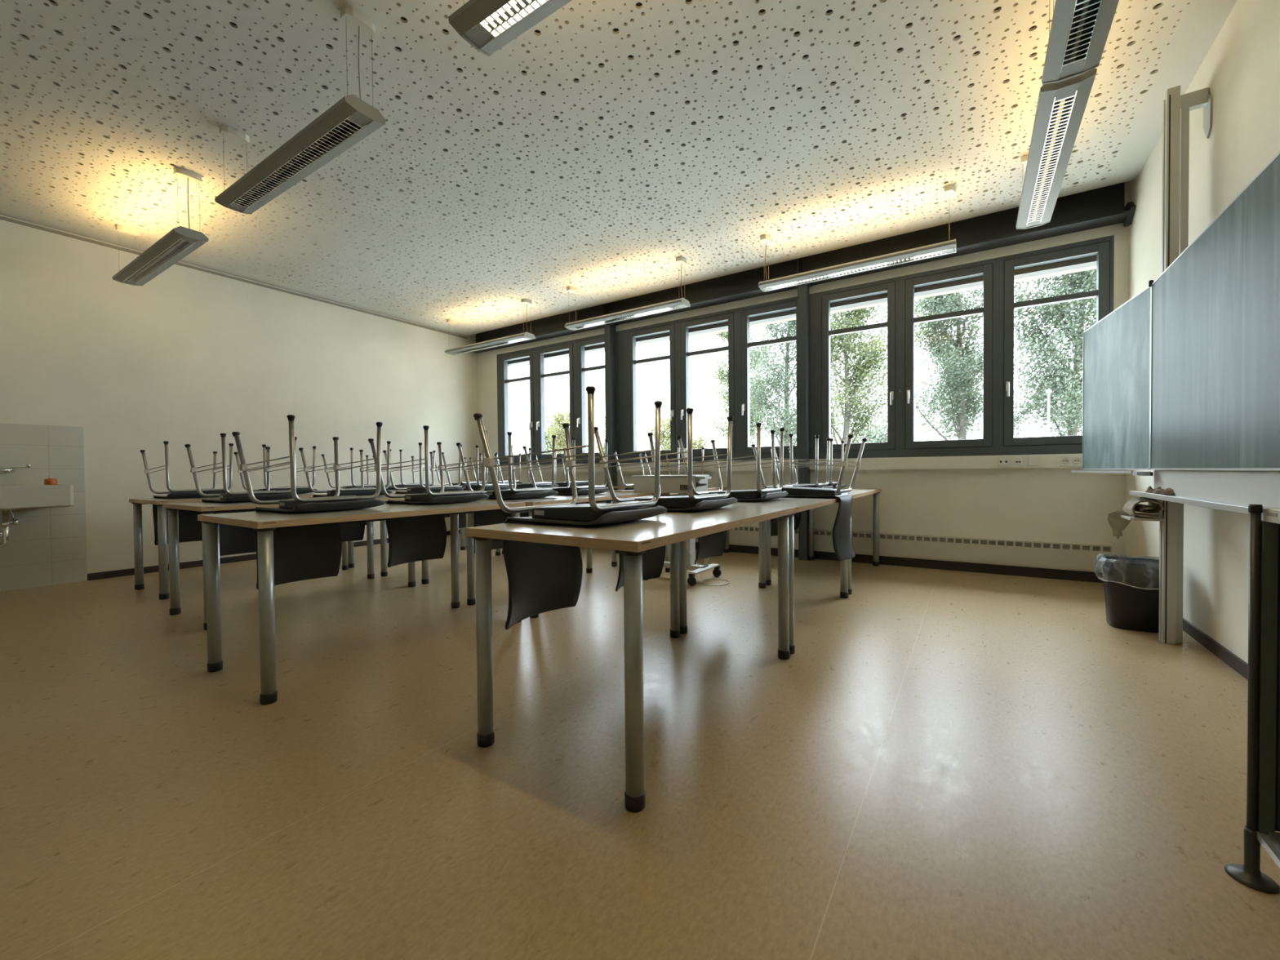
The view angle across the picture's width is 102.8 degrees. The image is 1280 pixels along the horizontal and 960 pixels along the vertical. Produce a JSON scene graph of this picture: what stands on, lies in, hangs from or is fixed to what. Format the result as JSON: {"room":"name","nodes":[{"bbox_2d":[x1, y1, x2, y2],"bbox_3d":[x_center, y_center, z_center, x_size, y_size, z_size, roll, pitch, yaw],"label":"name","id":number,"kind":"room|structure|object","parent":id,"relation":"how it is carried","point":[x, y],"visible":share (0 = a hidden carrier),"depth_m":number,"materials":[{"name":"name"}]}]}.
{"room":"classroom","nodes":[
{"label":"classroom","id":0,"kind":"room"},
{"bbox_2d":[0,214,481,573],"bbox_3d":[-4.803,-0.758,4.967,0.200,3.300,8.300,0,1,33],"label":"wall","id":1,"kind":"structure","parent":0,"point":[185,355],"depth_m":5.18,"materials":[{"name":"paint"}]},
{"bbox_2d":[0,422,87,591],"bbox_3d":[-5.496,0.233,3.714,0.010,1.372,2.007,0,1,33],"label":"tile backsplash","id":2,"kind":"structure","parent":1,"relation":"attached to","point":[47,546],"depth_m":4.35,"materials":[{"name":"white tile"}]},
{"bbox_2d":[0,463,74,548],"bbox_3d":[-5.028,0.207,4.034,0.425,0.671,0.695,0,1,33],"label":"washbasin","id":3,"kind":"object","parent":2,"relation":"attached to","point":[29,496],"visible":1,"depth_m":4.06,"materials":[{"name":"grey ceramic"}]},
{"bbox_2d":[0,463,31,474],"bbox_3d":[-5.109,-0.086,4.107,0.168,0.086,0.265,0,1,33],"label":"mixer tap","id":4,"kind":"object","parent":3,"relation":"on","point":[2,470],"depth_m":4.12,"materials":[{"name":"silver metal"}]},
{"bbox_2d":[44,474,57,484],"bbox_3d":[-4.936,-0.004,4.276,0.076,0.093,0.076,0,1,33],"label":"soap dispenser","id":5,"kind":"object","parent":3,"relation":"attached to","point":[50,481],"visible":1,"depth_m":4.26,"materials":[{"name":"orange plastic"}]},
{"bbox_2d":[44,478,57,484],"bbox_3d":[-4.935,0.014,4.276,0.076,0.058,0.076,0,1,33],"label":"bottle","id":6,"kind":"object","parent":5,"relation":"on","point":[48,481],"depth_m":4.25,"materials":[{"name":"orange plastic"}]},
{"bbox_2d":[0,216,467,338],"bbox_3d":[-4.846,-2.144,4.696,0.020,0.022,7.850,0,1,33],"label":"trim","id":7,"kind":"structure","parent":1,"relation":"attached to","point":[2,218],"depth_m":5.33,"materials":[{"name":"beige"}]},
{"bbox_2d":[87,529,460,580],"bbox_3d":[-3.755,0.829,6.383,0.012,0.062,4.343,0,1,33],"label":"baseboard","id":8,"kind":"structure","parent":1,"relation":"attached to","point":[97,575],"depth_m":5.12,"materials":[{"name":"brown"}]},
{"bbox_2d":[0,0,1237,336],"bbox_3d":[-1.583,-2.336,2.713,8.051,0.329,8.500,0,1,33],"label":"ceiling","id":9,"kind":"structure","parent":0,"point":[608,143],"depth_m":3.18,"materials":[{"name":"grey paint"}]},
{"bbox_2d":[111,166,208,285],"bbox_3d":[-3.800,-1.936,4.007,1.550,0.472,0.192,0,1,33],"label":"pendant lamp","id":10,"kind":"object","parent":9,"relation":"hanging from","point":[180,242],"visible":1,"depth_m":3.87,"materials":[{"name":"grey metal"}]},
{"bbox_2d":[214,4,385,214],"bbox_3d":[-1.919,-1.933,2.792,1.530,0.472,0.192,0,1,33],"label":"pendant lamp","id":11,"kind":"object","parent":9,"relation":"hanging from","point":[351,119],"visible":1,"depth_m":2.64,"materials":[{"name":"grey metal"}]},
{"bbox_2d":[444,298,535,355],"bbox_3d":[-2.014,-1.996,6.745,1.550,0.472,0.192,0,1,33],"label":"pendant lamp","id":12,"kind":"object","parent":9,"relation":"hanging from","point":[523,336],"visible":1,"depth_m":6.63,"materials":[{"name":"grey metal"}]},
{"bbox_2d":[448,0,572,56],"bbox_3d":[-0.023,-1.929,1.561,1.530,0.472,0.192,0,1,33],"label":"pendant lamp","id":13,"kind":"object","parent":9,"relation":"hanging from","point":[486,25],"visible":1,"depth_m":1.89,"materials":[{"name":"grey metal"}]},
{"bbox_2d":[564,293,690,330],"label":"pendant lamp","id":14,"kind":"object","parent":9,"relation":"hanging from","point":[673,304],"depth_m":5.46,"materials":[{"name":"grey metal"}]},
{"bbox_2d":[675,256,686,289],"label":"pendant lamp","id":15,"kind":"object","parent":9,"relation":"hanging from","point":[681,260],"depth_m":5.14,"materials":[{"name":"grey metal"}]},
{"bbox_2d":[508,266,1096,368],"bbox_3d":[-1.597,-2.300,2.693,10.651,0.800,10.050,0,1,33],"label":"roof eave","id":16,"kind":"object","parent":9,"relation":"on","point":[1091,267],"depth_m":5.82,"materials":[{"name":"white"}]},
{"bbox_2d":[472,182,1135,353],"bbox_3d":[0.543,-2.147,5.975,7.649,0.370,0.220,0,1,33],"label":"beam","id":17,"kind":"structure","parent":9,"relation":"attached to","point":[1103,206],"depth_m":4.93,"materials":[{"name":"grey metal"}]},
{"bbox_2d":[758,184,956,292],"bbox_3d":[1.766,-1.990,4.304,1.530,0.472,0.192,0,1,33],"label":"pendant lamp","id":18,"kind":"object","parent":9,"relation":"hanging from","point":[948,246],"visible":1,"depth_m":4.22,"materials":[{"name":"grey metal"}]},
{"bbox_2d":[1015,0,1097,229],"bbox_3d":[2.293,-1.971,2.879,0.192,0.472,1.560,0,1,33],"label":"pendant lamp","id":19,"kind":"object","parent":9,"relation":"hanging from","point":[1061,105],"visible":0.95,"depth_m":2.65,"materials":[{"name":"grey metal"}]},
{"bbox_2d":[1041,0,1119,84],"bbox_3d":[1.414,-1.942,1.531,0.192,0.472,1.560,0,1,33],"label":"pendant lamp","id":20,"kind":"object","parent":9,"relation":"hanging from","point":[1080,29],"visible":1,"depth_m":1.99,"materials":[{"name":"grey metal"}]},
{"bbox_2d":[0,533,1279,959],"bbox_3d":[-1.581,0.960,2.724,8.051,0.120,8.400,0,1,33],"label":"floor","id":21,"kind":"structure","parent":0,"point":[941,764],"depth_m":1.55,"materials":[{"name":"beige laminate"}]},
{"bbox_2d":[128,492,348,599],"bbox_3d":[-3.502,0.514,4.589,0.706,0.745,1.415,0,1,33],"label":"table","id":22,"kind":"object","parent":21,"relation":"on","point":[137,503],"visible":0.59,"depth_m":4.08,"materials":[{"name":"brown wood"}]},
{"bbox_2d":[139,440,233,545],"bbox_3d":[-3.853,0.119,4.387,0.569,0.866,0.524,0,1,34],"label":"chair","id":23,"kind":"object","parent":22,"relation":"on","point":[189,528],"visible":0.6,"depth_m":4.40,"materials":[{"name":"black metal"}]},
{"bbox_2d":[233,444,317,493],"bbox_3d":[-3.492,0.107,4.940,0.569,0.866,0.524,0,1,32],"label":"chair","id":24,"kind":"object","parent":22,"relation":"on","point":[300,490],"visible":0.23,"depth_m":4.86,"materials":[{"name":"silver metal"}]},
{"bbox_2d":[162,494,415,630],"bbox_3d":[-2.510,0.518,3.822,0.706,0.745,1.415,0,1,33],"label":"table","id":25,"kind":"object","parent":21,"relation":"on","point":[204,508],"visible":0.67,"depth_m":3.41,"materials":[{"name":"brown wood"}]},
{"bbox_2d":[184,433,298,555],"bbox_3d":[-2.827,0.121,3.671,0.569,0.866,0.524,0,1,32],"label":"chair","id":26,"kind":"object","parent":25,"relation":"on","point":[233,540],"visible":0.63,"depth_m":3.68,"materials":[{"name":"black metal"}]},
{"bbox_2d":[298,440,392,542],"bbox_3d":[-2.434,0.108,4.274,0.570,0.866,0.524,0,1,34],"label":"chair","id":27,"kind":"object","parent":25,"relation":"on","point":[349,531],"visible":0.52,"depth_m":4.30,"materials":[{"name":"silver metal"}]},
{"bbox_2d":[197,500,525,705],"bbox_3d":[-1.403,0.525,2.810,0.706,0.745,1.415,0,1,34],"label":"table","id":28,"kind":"object","parent":21,"relation":"on","point":[264,522],"visible":0.79,"depth_m":2.41,"materials":[{"name":"brown wood"}]},
{"bbox_2d":[231,414,385,589],"bbox_3d":[-1.705,0.128,2.682,0.569,0.866,0.524,0,1,32],"label":"chair","id":29,"kind":"object","parent":28,"relation":"on","point":[301,553],"visible":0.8,"depth_m":2.73,"materials":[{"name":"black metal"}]},
{"bbox_2d":[368,425,489,567],"bbox_3d":[-1.323,0.115,3.268,0.569,0.866,0.524,0,1,32],"label":"chair","id":30,"kind":"object","parent":28,"relation":"on","point":[415,539],"visible":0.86,"depth_m":3.30,"materials":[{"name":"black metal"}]},
{"bbox_2d":[347,488,465,568],"bbox_3d":[-2.778,0.488,5.809,0.706,0.745,1.415,0,1,33],"label":"table","id":31,"kind":"object","parent":21,"relation":"on","point":[350,544],"visible":0.23,"depth_m":5.09,"materials":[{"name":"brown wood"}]},
{"bbox_2d":[320,447,392,524],"bbox_3d":[-3.102,0.092,5.648,0.569,0.866,0.524,0,1,32],"label":"chair","id":32,"kind":"object","parent":31,"relation":"on","point":[368,485],"visible":0.35,"depth_m":5.56,"materials":[{"name":"silver metal"}]},
{"bbox_2d":[372,449,435,489],"bbox_3d":[-2.794,0.082,6.119,0.569,0.866,0.524,0,1,34],"label":"chair","id":33,"kind":"object","parent":31,"relation":"on","point":[402,485],"visible":0.32,"depth_m":5.97,"materials":[{"name":"silver metal"}]},
{"bbox_2d":[380,490,500,584],"bbox_3d":[-1.714,0.491,5.043,0.706,0.745,1.415,0,1,33],"label":"table","id":34,"kind":"object","parent":21,"relation":"on","point":[384,572],"visible":0.34,"depth_m":4.63,"materials":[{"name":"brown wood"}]},
{"bbox_2d":[382,442,463,493],"bbox_3d":[-2.042,0.095,4.874,0.570,0.866,0.524,0,1,33],"label":"chair","id":35,"kind":"object","parent":34,"relation":"on","point":[422,490],"visible":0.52,"depth_m":4.79,"materials":[{"name":"silver metal"}]},
{"bbox_2d":[441,444,510,528],"bbox_3d":[-1.701,0.084,5.397,0.569,0.866,0.524,0,1,33],"label":"chair","id":36,"kind":"object","parent":34,"relation":"on","point":[461,517],"visible":0.38,"depth_m":5.32,"materials":[{"name":"silver metal"}]},
{"bbox_2d":[466,492,651,617],"bbox_3d":[-0.579,0.498,4.010,0.706,0.745,1.415,0,1,33],"label":"table","id":37,"kind":"object","parent":21,"relation":"on","point":[606,496],"visible":0.41,"depth_m":3.60,"materials":[{"name":"brown wood"}]},
{"bbox_2d":[456,431,558,553],"bbox_3d":[-0.955,0.103,3.768,0.569,0.866,0.524,0,1,34],"label":"chair","id":38,"kind":"object","parent":37,"relation":"on","point":[491,517],"visible":0.62,"depth_m":3.72,"materials":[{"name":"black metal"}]},
{"bbox_2d":[522,436,608,494],"bbox_3d":[-0.599,0.091,4.314,0.570,0.866,0.524,0,1,34],"label":"chair","id":39,"kind":"object","parent":37,"relation":"on","point":[583,490],"visible":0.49,"depth_m":4.23,"materials":[{"name":"silver metal"}]},
{"bbox_2d":[502,486,620,554],"bbox_3d":[-0.935,0.465,6.236,0.706,0.745,1.415,0,1,33],"label":"table","id":40,"kind":"object","parent":21,"relation":"on","point":[615,488],"visible":0.1,"depth_m":6.52,"materials":[{"name":"brown wood"}]},
{"bbox_2d":[494,448,558,517],"bbox_3d":[-1.312,0.071,5.994,0.569,0.866,0.524,0,1,32],"label":"chair","id":41,"kind":"object","parent":40,"relation":"on","point":[542,485],"visible":0.4,"depth_m":5.91,"materials":[{"name":"silver metal"}]},
{"bbox_2d":[534,449,588,487],"bbox_3d":[-0.960,0.059,6.533,0.569,0.866,0.524,0,1,35],"label":"chair","id":42,"kind":"object","parent":40,"relation":"on","point":[579,483],"visible":0.31,"depth_m":6.45,"materials":[{"name":"silver metal"}]},
{"bbox_2d":[602,322,617,503],"bbox_3d":[-0.382,-0.597,6.655,0.147,2.846,0.152,0,1,33],"label":"column steel","id":43,"kind":"structure","parent":21,"relation":"on","point":[609,328],"depth_m":6.61,"materials":[{"name":"grey metal"}]},
{"bbox_2d":[464,505,794,812],"bbox_3d":[0.089,0.522,2.142,0.706,0.745,1.415,0,1,33],"label":"table","id":44,"kind":"object","parent":21,"relation":"on","point":[632,539],"visible":0.94,"depth_m":1.72,"materials":[{"name":"laminate"}]},
{"bbox_2d":[473,386,667,629],"bbox_3d":[-0.242,0.126,1.970,0.569,0.866,0.524,0,1,33],"label":"chair","id":45,"kind":"object","parent":44,"relation":"on","point":[542,578],"visible":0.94,"depth_m":1.98,"materials":[{"name":"grey plastic"}]},
{"bbox_2d":[594,408,737,591],"bbox_3d":[0.144,0.113,2.561,0.569,0.866,0.524,0,1,34],"label":"chair","id":46,"kind":"object","parent":44,"relation":"on","point":[653,559],"visible":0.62,"depth_m":2.49,"materials":[{"name":"silver metal"}]},
{"bbox_2d":[607,486,731,572],"bbox_3d":[0.366,0.467,5.449,0.706,0.745,1.415,0,1,33],"label":"table","id":47,"kind":"object","parent":21,"relation":"on","point":[614,556],"visible":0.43,"depth_m":5.04,"materials":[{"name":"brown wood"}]},
{"bbox_2d":[613,444,679,489],"bbox_3d":[0.099,0.068,5.375,0.569,0.866,0.524,0,1,32],"label":"chair","id":48,"kind":"object","parent":47,"relation":"on","point":[642,467],"visible":0.17,"depth_m":5.33,"materials":[{"name":"silver metal"}]},
{"bbox_2d":[643,445,704,496],"bbox_3d":[0.414,0.058,5.857,0.569,0.866,0.524,0,1,33],"label":"chair","id":49,"kind":"object","parent":47,"relation":"on","point":[685,446],"visible":0.11,"depth_m":5.89,"materials":[{"name":"silver metal"}]},
{"bbox_2d":[631,475,729,586],"bbox_3d":[0.352,0.407,4.443,0.900,0.897,0.456,0,1,33],"label":"cart","id":50,"kind":"object","parent":21,"relation":"on","point":[642,483],"visible":0.64,"depth_m":4.37,"materials":[{"name":"grey metal"}]},
{"bbox_2d":[695,476,711,479],"bbox_3d":[0.531,-0.019,4.274,0.090,0.020,0.120,0,1,33],"label":"tray","id":51,"kind":"object","parent":50,"relation":"on","point":[696,477],"depth_m":4.23,"materials":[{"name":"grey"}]},
{"bbox_2d":[679,496,848,654],"bbox_3d":[0.865,0.496,3.331,0.706,0.745,1.415,0,1,33],"label":"table","id":52,"kind":"object","parent":21,"relation":"on","point":[799,504],"visible":0.48,"depth_m":2.92,"materials":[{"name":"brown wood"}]},
{"bbox_2d":[675,422,788,564],"bbox_3d":[0.607,0.098,3.271,0.570,0.866,0.524,0,1,34],"label":"chair","id":53,"kind":"object","parent":52,"relation":"on","point":[713,544],"visible":0.7,"depth_m":3.24,"materials":[{"name":"silver metal"}]},
{"bbox_2d":[769,430,866,560],"bbox_3d":[1.232,0.087,3.557,0.569,0.866,0.524,0,1,33],"label":"chair","id":54,"kind":"object","parent":52,"relation":"on","point":[843,549],"visible":0.86,"depth_m":3.41,"materials":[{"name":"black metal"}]},
{"bbox_2d":[795,282,812,560],"bbox_3d":[1.699,-0.594,5.298,0.145,2.846,0.152,0,1,33],"label":"column steel","id":55,"kind":"structure","parent":21,"relation":"on","point":[803,291],"depth_m":5.25,"materials":[{"name":"grey metal"}]},
{"bbox_2d":[765,488,881,595],"bbox_3d":[1.662,0.469,4.553,0.706,0.745,1.415,0,1,33],"label":"table","id":56,"kind":"object","parent":21,"relation":"on","point":[855,492],"visible":0.57,"depth_m":4.92,"materials":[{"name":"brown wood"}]},
{"bbox_2d":[751,435,833,536],"bbox_3d":[1.310,0.074,4.349,0.569,0.866,0.524,0,1,32],"label":"chair","id":57,"kind":"object","parent":56,"relation":"on","point":[774,522],"visible":0.39,"depth_m":4.33,"materials":[{"name":"silver metal"}]},
{"bbox_2d":[774,438,846,529],"bbox_3d":[1.599,0.064,4.792,0.570,0.866,0.524,0,1,34],"label":"chair","id":58,"kind":"object","parent":56,"relation":"on","point":[797,516],"visible":0.3,"depth_m":4.75,"materials":[{"name":"silver metal"}]},
{"bbox_2d":[1097,555,1159,632],"bbox_3d":[2.881,0.653,2.976,0.352,0.404,0.304,0,1,33],"label":"waste bin","id":59,"kind":"object","parent":21,"relation":"on","point":[1131,584],"visible":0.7,"depth_m":2.91,"materials":[{"name":"black plastic"}]},
{"bbox_2d":[1071,84,1279,644],"bbox_3d":[2.524,-0.580,2.308,0.367,2.900,3.125,0,1,31],"label":"chalkboard","id":60,"kind":"object","parent":21,"relation":"on","point":[1181,380],"visible":0.93,"depth_m":2.25,"materials":[{"name":"metal"}]},
{"bbox_2d":[1107,497,1164,538],"bbox_3d":[2.700,0.215,2.791,0.173,0.250,0.272,0,1,33],"label":"cloth","id":61,"kind":"object","parent":60,"relation":"hanging from","point":[1117,524],"visible":0.91,"depth_m":2.78,"materials":[{"name":"beige fabric"}]},
{"bbox_2d":[1120,515,1165,521],"bbox_3d":[2.721,0.206,2.767,0.136,0.014,0.200,0,1,33],"label":"shelf","id":62,"kind":"object","parent":60,"relation":"attached to","point":[1162,517],"depth_m":2.70,"materials":[{"name":"grey"}]},
{"bbox_2d":[1144,485,1175,494],"bbox_3d":[2.689,0.052,2.618,0.126,0.039,0.326,0,1,33],"label":"rag","id":63,"kind":"object","parent":60,"relation":"on","point":[1158,490],"visible":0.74,"depth_m":2.56,"materials":[{"name":"brown fabric"}]},
{"bbox_2d":[1129,490,1249,515],"bbox_3d":[2.234,0.091,1.924,0.170,0.024,2.140,0,1,33],"label":"chalk tray","id":64,"kind":"object","parent":60,"relation":"on","point":[1226,503],"depth_m":2.05,"materials":[{"name":"silver metal"}]},
{"bbox_2d":[1223,504,1279,893],"bbox_3d":[1.202,0.489,0.487,0.511,0.845,1.371,0,1,33],"label":"stand","id":65,"kind":"object","parent":21,"relation":"on","point":[1263,762],"visible":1,"depth_m":1.13,"materials":[{"name":"grey metal"}]},
{"bbox_2d":[1267,831,1279,848],"bbox_3d":[1.226,0.795,0.486,0.430,0.016,1.264,0,1,33],"label":"shelf","id":66,"kind":"object","parent":65,"relation":"attached to","point":[1273,837],"depth_m":1.11,"materials":[{"name":"grey"}]},
{"bbox_3d":[-2.004,0.462,6.996,0.706,0.745,1.415,0,1,33],"label":"table","id":67,"kind":"object","parent":21,"relation":"on","visible":0},
{"bbox_2d":[432,456,488,517],"bbox_3d":[-2.357,0.067,6.790,0.569,0.866,0.524,0,1,34],"label":"chair","id":68,"kind":"object","parent":67,"relation":"on","point":[472,483],"visible":0.2,"depth_m":6.72,"materials":[{"name":"silver metal"}]},
{"bbox_2d":[469,453,522,484],"bbox_3d":[-2.034,0.056,7.284,0.569,0.866,0.524,0,1,34],"label":"chair","id":69,"kind":"object","parent":67,"relation":"on","point":[470,458],"visible":0.26,"depth_m":7.21,"materials":[{"name":"silver metal"}]},
{"bbox_2d":[477,181,1128,557],"bbox_3d":[0.680,-0.826,6.188,7.651,3.300,0.263,0,1,33],"label":"wall","id":70,"kind":"structure","parent":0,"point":[1049,504],"depth_m":4.70,"materials":[{"name":"beige paint"}]},
{"bbox_2d":[496,330,621,465],"bbox_3d":[-1.157,-1.072,7.413,2.340,1.745,0.408,0,1,33],"label":"window","id":71,"kind":"structure","parent":70,"relation":"attached to","point":[575,349],"depth_m":7.41,"materials":[{"name":"black metal"}]},
{"bbox_2d":[619,296,798,462],"bbox_3d":[0.829,-1.069,6.118,2.400,1.745,0.408,0,1,33],"label":"window","id":72,"kind":"structure","parent":70,"relation":"attached to","point":[737,321],"depth_m":6.04,"materials":[{"name":"black metal"}]},
{"bbox_2d":[695,525,798,549],"bbox_3d":[0.735,0.629,6.071,2.320,0.223,0.047,0,1,33],"label":"heater","id":73,"kind":"object","parent":70,"relation":"attached to","point":[747,535],"visible":0.18,"depth_m":5.73,"materials":[{"name":"white metal"}]},
{"bbox_2d":[729,526,798,533],"bbox_3d":[0.725,0.548,6.054,2.320,0.040,0.012,0,1,33],"label":"grille","id":74,"kind":"object","parent":73,"relation":"attached to","point":[741,529],"depth_m":5.74,"materials":[{"name":"grey metal"}]},
{"bbox_2d":[695,542,1103,582],"bbox_3d":[0.649,0.760,6.143,7.651,0.130,0.030,0,1,33],"label":"baseboard","id":75,"kind":"structure","parent":70,"relation":"attached to","point":[1068,575],"depth_m":4.65,"materials":[{"name":"grey plastic"}]},
{"bbox_2d":[809,235,1114,458],"bbox_3d":[2.830,-1.065,4.813,2.380,1.745,0.408,0,1,33],"label":"window","id":76,"kind":"structure","parent":70,"relation":"attached to","point":[997,276],"depth_m":4.62,"materials":[{"name":"black metal"}]},
{"bbox_2d":[813,528,1112,573],"bbox_3d":[2.800,0.633,4.724,2.330,0.223,0.047,0,1,33],"label":"heater","id":77,"kind":"object","parent":70,"relation":"attached to","point":[1028,553],"visible":0.9,"depth_m":4.54,"materials":[{"name":"white metal"}]},
{"bbox_2d":[813,530,1112,551],"bbox_3d":[2.789,0.552,4.707,2.330,0.040,0.011,0,1,33],"label":"grille","id":78,"kind":"object","parent":77,"relation":"attached to","point":[888,537],"depth_m":4.55,"materials":[{"name":"grey metal"}]},
{"bbox_2d":[997,456,1009,466],"bbox_3d":[3.153,-0.160,4.429,0.084,0.093,0.012,0,1,33],"label":"wall socket","id":79,"kind":"object","parent":70,"relation":"attached to","point":[1002,461],"visible":1,"depth_m":4.42,"materials":[{"name":"white plastic"}]},
{"bbox_2d":[1011,455,1025,466],"bbox_3d":[3.239,-0.160,4.373,0.095,0.093,0.010,0,1,33],"label":"wall socket","id":80,"kind":"object","parent":70,"relation":"attached to","point":[1016,461],"visible":1,"depth_m":4.37,"materials":[{"name":"white plastic"}]},
{"bbox_2d":[1027,455,1040,466],"bbox_3d":[3.329,-0.160,4.313,0.089,0.093,0.014,0,1,33],"label":"switch plate","id":81,"kind":"object","parent":70,"relation":"attached to","point":[1033,460],"visible":1,"depth_m":4.31,"materials":[{"name":"white plastic"}]},
{"bbox_2d":[1059,454,1082,466],"bbox_3d":[3.532,-0.159,4.184,0.141,0.093,0.008,0,1,33],"label":"wall socket","id":82,"kind":"object","parent":70,"relation":"attached to","point":[1064,460],"visible":1,"depth_m":4.18,"materials":[{"name":"white plastic"}]},
{"bbox_2d":[1124,0,1279,663],"bbox_3d":[1.773,-0.747,0.678,0.200,3.300,8.300,0,1,33],"label":"wall","id":83,"kind":"structure","parent":0,"point":[1240,71],"depth_m":2.51,"materials":[{"name":"paint"}]},
{"bbox_2d":[1182,617,1248,679],"bbox_3d":[1.631,0.874,0.657,0.012,0.062,8.050,0,1,33],"label":"baseboard","id":84,"kind":"structure","parent":83,"relation":"attached to","point":[1239,665],"depth_m":2.50,"materials":[{"name":"brown"}]},
{"label":"outside","id":85,"kind":"structure","parent":0,"visible":0},
{"bbox_3d":[21.961,0.396,42.823,130.000,0.300,84.300,0,1,33],"label":"ground","id":86,"kind":"structure","parent":85,"visible":0},
{"bbox_2d":[544,408,565,453],"bbox_3d":[-7.885,-3.107,47.919,4.318,7.068,4.698,0,1,33],"label":"tree","id":87,"kind":"object","parent":86,"relation":"on","point":[548,446],"visible":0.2,"depth_m":47.43,"materials":[{"name":"green plant"}]},
{"bbox_2d":[546,402,587,453],"bbox_3d":[-6.184,-3.080,44.675,4.764,7.096,4.170,-1,1,-20],"label":"tree","id":88,"kind":"object","parent":86,"relation":"on","point":[559,419],"visible":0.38,"depth_m":43.77,"materials":[{"name":"green plant"}]},
{"bbox_2d":[594,417,647,452],"bbox_3d":[-1.852,-2.349,41.755,4.052,5.652,3.757,-1,1,-41],"label":"tree","id":89,"kind":"object","parent":86,"relation":"on","point":[603,431],"visible":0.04,"depth_m":41.48,"materials":[{"name":"green plant"}]},
{"bbox_2d":[641,410,696,449],"bbox_3d":[2.615,-2.588,39.169,4.316,6.128,4.245,-1,1,-24],"label":"tree","id":90,"kind":"object","parent":86,"relation":"on","point":[664,437],"visible":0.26,"depth_m":38.86,"materials":[{"name":"green plant"}]},
{"bbox_2d":[669,431,714,448],"bbox_3d":[2.317,-0.772,21.821,1.935,3.060,2.088,-1,1,-36],"label":"tree","id":91,"kind":"object","parent":86,"relation":"on","point":[700,442],"visible":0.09,"depth_m":21.63,"materials":[{"name":"green plant"}]},
{"bbox_2d":[704,325,780,448],"bbox_3d":[4.756,-4.340,23.188,3.795,10.125,4.603,-1,1,-10],"label":"broadleaf tree","id":92,"kind":"object","parent":86,"relation":"on","point":[722,375],"visible":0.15,"depth_m":23.08,"materials":[{"name":"green plant"}]},
{"bbox_2d":[749,313,852,446],"bbox_3d":[5.948,-4.371,20.571,4.774,10.243,4.858,0,1,7],"label":"broadleaf tree","id":93,"kind":"object","parent":86,"relation":"on","point":[783,422],"visible":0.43,"depth_m":20.13,"materials":[{"name":"green plant"}]},
{"bbox_2d":[795,304,933,444],"bbox_3d":[7.570,-4.054,18.049,4.996,9.661,4.500,0,1,5],"label":"broadleaf tree","id":94,"kind":"object","parent":86,"relation":"on","point":[852,402],"visible":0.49,"depth_m":17.53,"materials":[{"name":"green plant"}]},
{"bbox_2d":[835,412,919,443],"bbox_3d":[7.411,-0.656,15.757,2.181,2.936,2.109,-1,1,-26],"label":"bush","id":95,"kind":"object","parent":86,"relation":"on","point":[876,438],"visible":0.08,"depth_m":15.73,"materials":[{"name":"green plant"}]},
{"bbox_2d":[871,280,1069,440],"bbox_3d":[11.374,-4.877,18.474,5.656,11.221,4.977,0,1,12],"label":"broadleaf tree","id":96,"kind":"object","parent":86,"relation":"on","point":[959,362],"visible":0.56,"depth_m":17.85,"materials":[{"name":"green plant"}]},
{"bbox_2d":[1045,389,1051,436],"bbox_3d":[10.223,-0.717,12.780,0.120,3.100,0.120,0,1,33],"label":"lamp post","id":97,"kind":"object","parent":86,"relation":"on","point":[1048,392],"visible":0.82,"depth_m":12.74,"materials":[{"name":"beige metal"}]},
{"bbox_2d":[1013,268,1096,436],"bbox_3d":[13.292,-4.817,15.134,5.756,11.171,5.694,-1,1,-22],"label":"broadleaf tree","id":98,"kind":"object","parent":86,"relation":"on","point":[1082,281],"visible":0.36,"depth_m":14.94,"materials":[{"name":"green plant"}]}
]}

